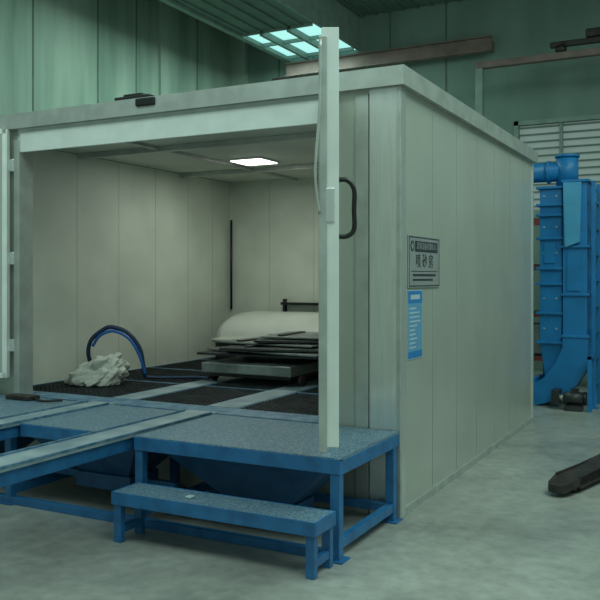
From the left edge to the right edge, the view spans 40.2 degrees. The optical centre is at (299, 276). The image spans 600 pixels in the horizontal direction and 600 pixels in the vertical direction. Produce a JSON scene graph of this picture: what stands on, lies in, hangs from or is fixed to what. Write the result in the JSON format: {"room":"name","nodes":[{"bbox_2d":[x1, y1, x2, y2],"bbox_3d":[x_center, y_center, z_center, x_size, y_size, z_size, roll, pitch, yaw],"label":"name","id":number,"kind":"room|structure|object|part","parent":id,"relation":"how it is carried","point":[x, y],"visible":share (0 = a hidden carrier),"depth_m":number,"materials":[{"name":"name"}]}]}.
{"room":"workshop","nodes":[
{"label":"workshop","id":0,"kind":"room"},
{"bbox_2d":[0,0,228,114],"bbox_3d":[-4.017,-2.000,10.631,0.250,7.000,11.500,0,0,28],"label":"wall","id":1,"kind":"structure","parent":0,"point":[54,54],"depth_m":12.37,"materials":[{"name":"painted sheet metal"}]},
{"bbox_2d":[0,371,599,599],"bbox_3d":[0.644,1.550,4.922,13.800,0.100,17.700,0,0,28],"label":"floor","id":2,"kind":"structure","parent":0,"point":[496,531],"depth_m":4.48,"materials":[{"name":"concrete"}]},
{"bbox_2d":[0,394,402,564],"bbox_3d":[-1.746,1.220,4.614,3.800,0.560,3.140,0,0,28],"label":"platform","id":3,"kind":"object","parent":2,"relation":"on","point":[110,446],"visible":0.8,"depth_m":4.91,"materials":[{"name":"blue paint"}]},
{"bbox_2d":[5,393,62,401],"bbox_3d":[-2.054,0.936,6.338,0.508,0.033,0.129,0,0,28],"label":"tool","id":4,"kind":"object","parent":3,"relation":"on","point":[16,396],"visible":1,"depth_m":6.33,"materials":[{"name":"metal"}]},
{"bbox_2d":[111,482,335,579],"bbox_3d":[-0.442,1.357,4.445,1.293,0.287,0.241,0,0,28],"label":"bench","id":5,"kind":"object","parent":2,"relation":"on","point":[310,522],"visible":1,"depth_m":4.34,"materials":[{"name":"blue paint"}]},
{"bbox_2d":[185,495,194,498],"bbox_3d":[-0.603,1.206,4.502,0.040,0.013,0.040,0,0,28],"label":"scrap","id":6,"kind":"object","parent":5,"relation":"on","point":[187,496],"visible":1,"depth_m":4.49,"materials":[{"name":"white paper"}]},
{"bbox_2d":[0,27,537,517],"bbox_3d":[-0.711,0.057,7.244,4.735,2.886,5.290,0,0,28],"label":"booth","id":7,"kind":"object","parent":2,"relation":"on","point":[377,202],"visible":0.95,"depth_m":6.59,"materials":[{"name":"silver metal"}]},
{"bbox_3d":[-3.022,-0.175,6.539,1.462,2.010,0.096,0,0,-3],"label":"booth door","id":8,"kind":"part","parent":7,"relation":"part of","materials":[{"name":"silver metal"}]},
{"bbox_2d":[64,352,129,386],"bbox_3d":[-1.808,0.815,7.321,0.576,0.280,0.436,0,0,-17],"label":"crumpled cloth","id":9,"kind":"object","parent":7,"relation":"on","point":[111,369],"visible":1,"depth_m":7.20,"materials":[{"name":"white fabric"}]},
{"bbox_3d":[-1.771,0.155,8.543,0.105,2.690,3.880,0,0,28],"label":"panel","id":10,"kind":"part","parent":7,"relation":"part of","materials":[{"name":"white metal"}]},
{"bbox_2d":[86,325,209,379],"bbox_3d":[-1.398,0.697,7.626,1.169,0.507,0.205,0,0,4],"label":"hose","id":11,"kind":"object","parent":7,"relation":"on","point":[131,338],"visible":0.93,"depth_m":7.58,"materials":[{"name":"blue rubber"}]},
{"bbox_3d":[-0.161,1.028,7.667,3.570,0.145,3.740,0,0,28],"label":"floor frame","id":12,"kind":"part","parent":7,"relation":"part of","materials":[{"name":"black metal"}]},
{"bbox_3d":[-1.020,0.155,6.012,3.782,2.690,0.150,0,0,28],"label":"frame","id":13,"kind":"part","parent":7,"relation":"part of","materials":[{"name":"silver metal"}]},
{"bbox_3d":[-0.460,-1.157,8.207,0.370,0.025,0.370,0,0,28],"label":"ceiling lamp panel","id":14,"kind":"part","parent":7,"relation":"part of","materials":[{"name":"white plastic"}]},
{"bbox_2d":[202,356,318,385],"bbox_3d":[-0.158,0.833,7.824,0.950,0.245,1.400,0,0,28],"label":"trolley","id":15,"kind":"object","parent":7,"relation":"on","point":[286,369],"visible":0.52,"depth_m":7.29,"materials":[{"name":"grey metal"}]},
{"bbox_2d":[197,331,318,359],"bbox_3d":[-0.061,0.621,7.699,1.551,0.178,1.369,0,0,28],"label":"sheets","id":16,"kind":"object","parent":15,"relation":"on","point":[299,344],"visible":0.69,"depth_m":7.36,"materials":[{"name":"grey metal"}]},
{"bbox_2d":[211,311,318,359],"bbox_3d":[0.290,0.678,8.993,2.500,0.555,0.812,0,0,28],"label":"tank","id":17,"kind":"object","parent":7,"relation":"on","point":[254,323],"visible":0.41,"depth_m":9.14,"materials":[{"name":"white painted metal"}]},
{"bbox_3d":[0.728,0.155,9.368,3.570,2.690,0.101,0,0,28],"label":"panel","id":18,"kind":"part","parent":7,"relation":"part of","materials":[{"name":"white metal"}]},
{"bbox_3d":[0.832,-0.100,5.484,0.011,0.340,0.630,0,0,28],"label":"name plate","id":19,"kind":"part","parent":7,"relation":"part of","materials":[{"name":"silver metal"}]},
{"bbox_3d":[1.486,0.155,6.845,0.112,2.690,3.890,0,0,28],"label":"panel","id":20,"kind":"part","parent":7,"relation":"part of","materials":[{"name":"silver metal"}]},
{"bbox_2d":[475,27,599,115],"bbox_3d":[5.167,-1.020,11.201,5.720,5.040,0.220,0,0,28],"label":"gantry crane","id":21,"kind":"object","parent":2,"relation":"on","point":[592,35],"visible":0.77,"depth_m":11.97,"materials":[{"name":"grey metal"}]},
{"bbox_2d":[534,219,542,360],"bbox_3d":[4.110,0.350,11.121,2.660,2.300,0.560,0,0,28],"label":"storage rack","id":22,"kind":"object","parent":2,"relation":"on","point":[537,349],"visible":0.02,"depth_m":11.32,"materials":[{"name":"red metal"}]},
{"bbox_2d":[534,153,599,412],"bbox_3d":[2.727,0.035,9.754,1.575,2.930,0.795,0,0,28],"label":"collector","id":23,"kind":"object","parent":2,"relation":"on","point":[569,216],"visible":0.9,"depth_m":9.45,"materials":[{"name":"blue metal"}]},
{"bbox_3d":[3.055,1.375,9.275,0.380,0.250,0.250,0,0,28],"label":"drive motor","id":24,"kind":"part","parent":23,"relation":"part of","materials":[{"name":"metal"}]},
{"bbox_2d":[548,454,599,493],"bbox_3d":[2.559,0.828,6.091,0.710,1.344,1.878,0,0,42],"label":"jack","id":25,"kind":"object","parent":2,"relation":"on","point":[573,478],"visible":1,"depth_m":5.77,"materials":[{"name":"metal"}]},
{"bbox_2d":[159,0,461,62],"bbox_3d":[1.666,-4.735,10.763,9.800,1.630,6.000,0,0,28],"label":"ceiling","id":26,"kind":"structure","parent":0,"point":[286,30],"depth_m":13.29,"materials":[{"name":"green metal"}]},
{"bbox_2d":[229,0,599,373],"bbox_3d":[4.670,-2.000,12.623,13.800,7.000,0.320,0,0,28],"label":"wall","id":27,"kind":"structure","parent":0,"point":[518,28],"depth_m":13.30,"materials":[{"name":"paint"}]},
{"bbox_2d":[284,35,494,76],"bbox_3d":[1.453,-3.740,14.079,3.750,0.240,0.320,0,0,28],"label":"roof beam","id":28,"kind":"structure","parent":27,"relation":"attached to","point":[480,44],"depth_m":13.81,"materials":[{"name":"grey metal"}]},
{"bbox_2d":[514,114,599,218],"bbox_3d":[4.988,-1.715,12.423,3.550,1.570,0.220,0,0,28],"label":"window","id":29,"kind":"structure","parent":27,"relation":"in","point":[550,137],"depth_m":12.89,"materials":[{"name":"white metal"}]}
]}

